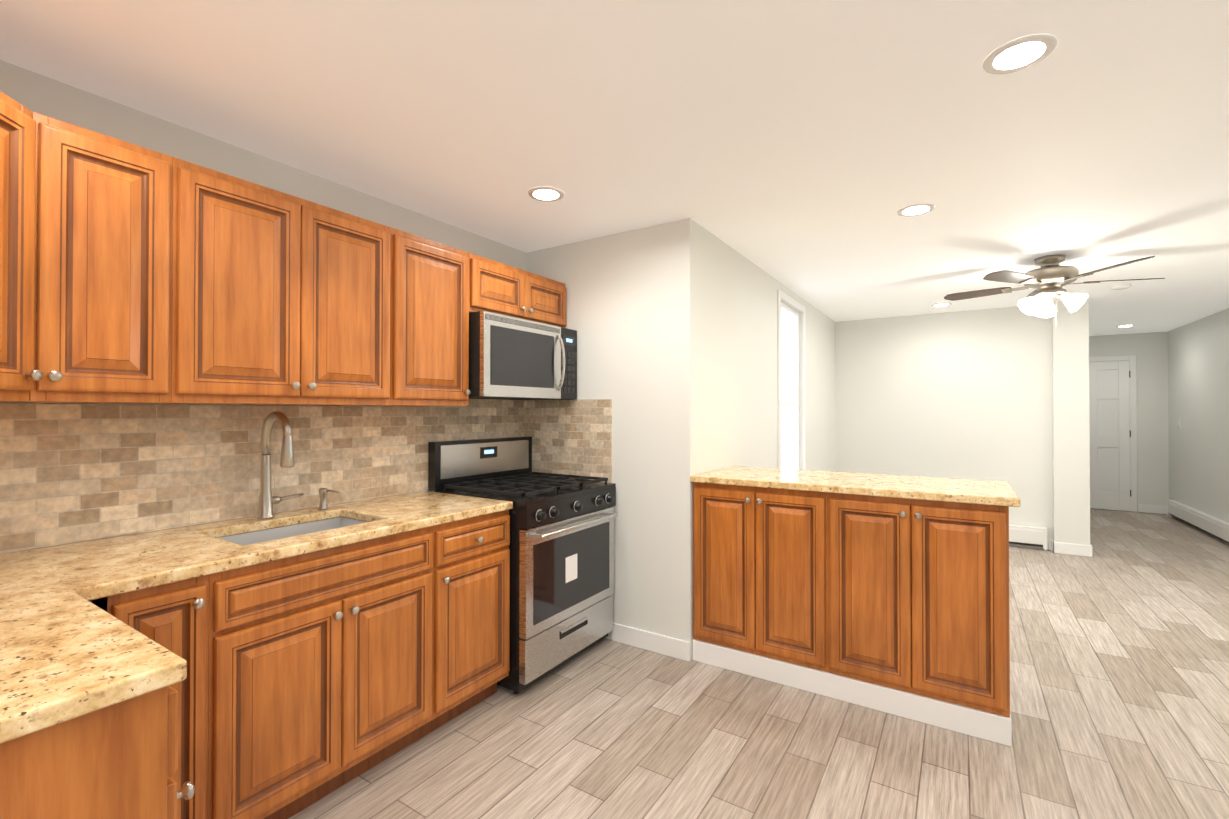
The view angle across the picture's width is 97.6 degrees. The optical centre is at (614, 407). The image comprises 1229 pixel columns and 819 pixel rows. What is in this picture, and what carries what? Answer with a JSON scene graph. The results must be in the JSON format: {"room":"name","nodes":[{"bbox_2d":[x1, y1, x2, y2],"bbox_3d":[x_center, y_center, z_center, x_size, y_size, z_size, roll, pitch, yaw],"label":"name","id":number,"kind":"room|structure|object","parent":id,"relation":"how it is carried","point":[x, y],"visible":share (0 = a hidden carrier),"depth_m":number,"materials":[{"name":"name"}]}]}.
{"room":"kitchen","nodes":[
{"label":"kitchen","id":0,"kind":"room"},
{"bbox_2d":[0,60,525,553],"bbox_3d":[-1.877,0.161,1.647,0.120,2.400,4.840,0,-1,33],"label":"wall","id":1,"kind":"structure","parent":0,"point":[58,100],"depth_m":2.08,"materials":[{"name":"paint"}]},
{"bbox_2d":[0,91,91,394],"bbox_3d":[-1.511,-0.418,1.234,0.326,0.746,0.347,0,-1,33],"label":"upper cabinet","id":2,"kind":"object","parent":1,"relation":"attached to","point":[46,162],"depth_m":1.44,"materials":[{"name":"brown wood"}]},
{"bbox_2d":[0,395,91,402],"bbox_3d":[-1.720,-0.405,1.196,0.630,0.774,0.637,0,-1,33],"label":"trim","id":3,"kind":"structure","parent":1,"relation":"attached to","point":[3,398],"depth_m":1.47,"materials":[{"name":"brown wood"}]},
{"bbox_2d":[92,131,195,403],"bbox_3d":[-1.602,-0.401,1.642,0.347,0.774,0.369,0,-1,33],"label":"upper cabinet","id":4,"kind":"object","parent":1,"relation":"attached to","point":[130,273],"depth_m":1.62,"materials":[{"name":"brown wood"}]},
{"bbox_2d":[0,399,527,553],"bbox_3d":[-1.369,0.193,2.319,0.008,0.496,2.919,0,-1,33],"label":"tile backsplash","id":5,"kind":"structure","parent":1,"relation":"attached to","point":[71,473],"depth_m":1.99,"materials":[{"name":"beige tile"}]},
{"bbox_2d":[192,164,403,405],"bbox_3d":[-1.310,-0.398,2.095,0.347,0.774,0.830,0,-1,33],"label":"upper cabinet","id":6,"kind":"object","parent":1,"relation":"attached to","point":[296,300],"depth_m":1.97,"materials":[{"name":"brown wood"}]},
{"bbox_2d":[404,232,475,405],"bbox_3d":[-0.991,-0.394,2.592,0.347,0.774,0.470,0,-1,33],"label":"upper cabinet","id":7,"kind":"object","parent":1,"relation":"attached to","point":[440,279],"depth_m":2.52,"materials":[{"name":"brown wood"}]},
{"bbox_2d":[476,255,565,327],"bbox_3d":[-0.650,-0.628,3.123,0.347,0.297,0.790,0,-1,33],"label":"upper cabinet","id":8,"kind":"object","parent":1,"relation":"attached to","point":[503,289],"depth_m":2.99,"materials":[{"name":"brown wood"}]},
{"bbox_2d":[469,311,576,399],"bbox_3d":[-0.595,-0.262,3.085,0.474,0.426,0.770,0,-1,33],"label":"microwave","id":9,"kind":"object","parent":8,"relation":"attached to","point":[512,358],"visible":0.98,"depth_m":2.88,"materials":[{"name":"silver metal"}]},
{"bbox_2d":[526,222,670,639],"bbox_3d":[-0.104,0.174,3.313,1.060,2.400,0.120,0,-1,33],"label":"wall","id":10,"kind":"structure","parent":0,"point":[617,285],"depth_m":3.11,"materials":[{"name":"paint"}]},
{"bbox_2d":[528,399,611,482],"bbox_3d":[-0.289,0.201,3.355,0.645,0.496,0.008,0,-1,33],"label":"tile backsplash","id":11,"kind":"structure","parent":10,"relation":"attached to","point":[570,437],"depth_m":3.33,"materials":[{"name":"beige tile"}]},
{"bbox_2d":[612,623,689,661],"bbox_3d":[0.195,1.319,3.032,0.498,0.104,0.013,0,-1,33],"label":"baseboard","id":12,"kind":"structure","parent":10,"relation":"attached to","point":[656,643],"depth_m":3.02,"materials":[{"name":"white"}]},
{"bbox_2d":[0,0,1228,335],"bbox_3d":[2.072,-1.075,3.333,4.950,0.100,12.170,0,-1,33],"label":"ceiling","id":13,"kind":"structure","parent":0,"point":[806,150],"depth_m":1.93,"materials":[{"name":"paint"}]},
{"bbox_2d":[528,186,563,201],"bbox_3d":[-0.331,-1.028,2.600,0.176,0.006,0.176,0,-1,33],"label":"recessed light","id":14,"kind":"object","parent":13,"relation":"in","point":[547,194],"visible":1,"depth_m":2.59,"materials":[{"name":"white plastic"}]},
{"bbox_2d":[897,203,934,216],"bbox_3d":[1.571,-1.026,2.804,0.176,0.006,0.176,0,-1,33],"label":"recessed light","id":15,"kind":"object","parent":13,"relation":"in","point":[916,209],"visible":1,"depth_m":2.79,"materials":[{"name":"white plastic"}]},
{"bbox_2d":[931,303,951,306],"bbox_3d":[3.217,-1.006,5.289,0.176,0.006,0.176,0,-1,33],"label":"recessed light","id":16,"kind":"object","parent":13,"relation":"in","point":[940,304],"visible":0.98,"depth_m":5.27,"materials":[{"name":"white plastic"}]},
{"bbox_2d":[983,34,1056,73],"bbox_3d":[1.192,-1.036,1.585,0.176,0.006,0.176,0,-1,33],"label":"recessed light","id":17,"kind":"object","parent":13,"relation":"in","point":[1019,54],"visible":1,"depth_m":1.58,"materials":[{"name":"white plastic"}]},
{"bbox_2d":[944,254,1164,325],"bbox_3d":[3.002,-0.784,3.726,1.236,0.474,1.188,0,-1,33],"label":"ceiling fan","id":18,"kind":"object","parent":13,"relation":"hanging from","point":[1049,278],"visible":1,"depth_m":3.61,"materials":[{"name":"silver metal"}]},
{"bbox_2d":[1111,283,1130,289],"bbox_3d":[4.212,-0.999,4.470,0.120,0.034,0.120,0,-1,33],"label":"smoke detector","id":19,"kind":"object","parent":13,"relation":"attached to","point":[1121,286],"visible":1,"depth_m":4.44,"materials":[{"name":"white plastic"}]},
{"bbox_2d":[670,218,835,660],"bbox_3d":[1.449,0.185,4.638,0.120,2.400,4.030,0,-1,33],"label":"wall","id":20,"kind":"structure","parent":0,"point":[723,362],"depth_m":3.32,"materials":[{"name":"paint"}]},
{"bbox_2d":[777,290,805,469],"bbox_3d":[1.528,-0.020,4.678,0.099,1.840,0.890,0,-1,33],"label":"living room window","id":21,"kind":"structure","parent":20,"relation":"in","point":[789,388],"depth_m":4.82,"materials":[{"name":"white"}]},
{"bbox_2d":[288,508,1228,818],"bbox_3d":[2.072,1.425,3.313,4.950,0.100,12.170,0,-1,33],"label":"floor","id":22,"kind":"structure","parent":0,"point":[1120,674],"depth_m":2.23,"materials":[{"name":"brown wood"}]},
{"bbox_2d":[0,614,195,818],"bbox_3d":[-1.116,0.909,0.794,0.466,0.888,0.627,0,-1,33],"label":"base cabinet","id":23,"kind":"object","parent":22,"relation":"on","point":[133,758],"depth_m":0.86,"materials":[{"name":"brown wood"}]},
{"bbox_2d":[0,579,186,743],"bbox_3d":[-1.164,0.447,0.828,0.637,0.035,0.630,0,-1,33],"label":"countertop","id":24,"kind":"structure","parent":23,"relation":"on","point":[69,650],"depth_m":0.91,"materials":[{"name":"stone"}]},
{"bbox_2d":[89,570,231,818],"bbox_3d":[-1.459,0.916,1.595,0.627,0.888,0.275,0,-1,33],"label":"base cabinet","id":25,"kind":"object","parent":22,"relation":"on","point":[192,617],"depth_m":1.50,"materials":[{"name":"brown wood"}]},
{"bbox_2d":[0,493,512,598],"bbox_3d":[-1.314,0.455,1.809,0.643,0.035,2.119,0,-1,33],"label":"countertop","id":26,"kind":"structure","parent":25,"relation":"on","point":[133,562],"depth_m":1.69,"materials":[{"name":"stone"}]},
{"bbox_2d":[219,517,366,545],"bbox_3d":[-1.180,0.571,2.016,0.374,0.192,0.544,0,-1,33],"label":"sink","id":27,"kind":"object","parent":26,"relation":"in","point":[243,539],"visible":0.04,"depth_m":2.15,"materials":[{"name":"silver metal"}]},
{"bbox_2d":[256,411,340,518],"bbox_3d":[-1.261,0.228,2.198,0.211,0.423,0.296,0,-1,33],"label":"faucet","id":28,"kind":"object","parent":26,"relation":"on","point":[268,500],"visible":1,"depth_m":2.12,"materials":[{"name":"silver metal"}]},
{"bbox_2d":[336,510,509,745],"bbox_3d":[-0.873,0.923,2.506,0.627,0.888,0.470,0,-1,33],"label":"base cabinet","id":29,"kind":"object","parent":22,"relation":"on","point":[423,614],"depth_m":2.12,"materials":[{"name":"brown wood"}]},
{"bbox_2d":[428,436,617,693],"bbox_3d":[-0.474,0.779,2.992,0.750,1.184,0.765,0,-1,33],"label":"range","id":30,"kind":"object","parent":22,"relation":"on","point":[561,546],"visible":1,"depth_m":2.80,"materials":[{"name":"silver metal"}]},
{"bbox_2d":[692,482,1011,746],"bbox_3d":[1.090,0.885,2.667,1.394,0.966,0.382,0,-1,33],"label":"kitchen island","id":31,"kind":"object","parent":22,"relation":"on","point":[896,606],"visible":0.94,"depth_m":2.45,"materials":[{"name":"brown wood"}]},
{"bbox_2d":[690,466,1019,506],"bbox_3d":[1.177,0.385,2.778,1.426,0.035,0.632,0,-1,33],"label":"island countertop","id":32,"kind":"structure","parent":31,"relation":"on","point":[988,492],"depth_m":2.60,"materials":[{"name":"stone"}]},
{"bbox_2d":[835,306,1052,549],"bbox_3d":[3.514,0.194,5.778,2.360,2.400,0.120,0,-1,33],"label":"wall","id":33,"kind":"structure","parent":0,"point":[962,394],"depth_m":5.67,"materials":[{"name":"paint"}]},
{"bbox_2d":[1009,524,1047,550],"bbox_3d":[3.743,1.282,5.506,1.078,0.217,0.070,0,-1,33],"label":"baseboard heater","id":34,"kind":"object","parent":33,"relation":"attached to","point":[1030,536],"visible":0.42,"depth_m":5.27,"materials":[{"name":"white metal"}]},
{"bbox_2d":[1051,298,1089,544],"bbox_3d":[4.334,0.189,5.113,0.260,2.400,0.110,0,-1,33],"label":"wall","id":35,"kind":"structure","parent":0,"point":[1070,432],"depth_m":5.07,"materials":[{"name":"paint"}]},
{"bbox_2d":[1078,544,1091,556],"bbox_3d":[5.315,1.346,6.356,0.032,0.104,3.302,0,-1,33],"label":"baseboard","id":36,"kind":"structure","parent":35,"relation":"attached to","point":[1087,549],"depth_m":4.99,"materials":[{"name":"white"}]},
{"bbox_2d":[1089,332,1168,510],"bbox_3d":[6.768,0.207,7.466,1.530,2.400,0.120,0,-1,33],"label":"wall","id":37,"kind":"structure","parent":0,"point":[1149,351],"depth_m":7.16,"materials":[{"name":"paint"}]},
{"bbox_2d":[1089,355,1137,511],"bbox_3d":[6.607,0.351,7.426,0.908,2.108,0.112,0,-1,33],"label":"hall door","id":38,"kind":"structure","parent":37,"relation":"in","point":[1113,423],"depth_m":7.33,"materials":[{"name":"white wood"}]},
{"bbox_2d":[1138,504,1167,513],"bbox_3d":[7.148,1.352,7.131,0.299,0.104,0.015,0,-1,33],"label":"baseboard","id":39,"kind":"structure","parent":37,"relation":"attached to","point":[1141,507],"depth_m":7.13,"materials":[{"name":"white"}]},
{"bbox_2d":[1168,308,1228,537],"bbox_3d":[4.103,0.164,2.017,0.120,2.400,11.930,0,-1,33],"label":"wall","id":40,"kind":"structure","parent":0,"point":[1198,381],"depth_m":6.12,"materials":[{"name":"paint"}]},
{"bbox_2d":[1167,500,1228,542],"bbox_3d":[6.387,1.284,5.741,0.070,0.217,2.688,0,-1,33],"label":"baseboard heater","id":41,"kind":"object","parent":40,"relation":"attached to","point":[1210,524],"visible":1,"depth_m":5.97,"materials":[{"name":"white metal"}]}
]}

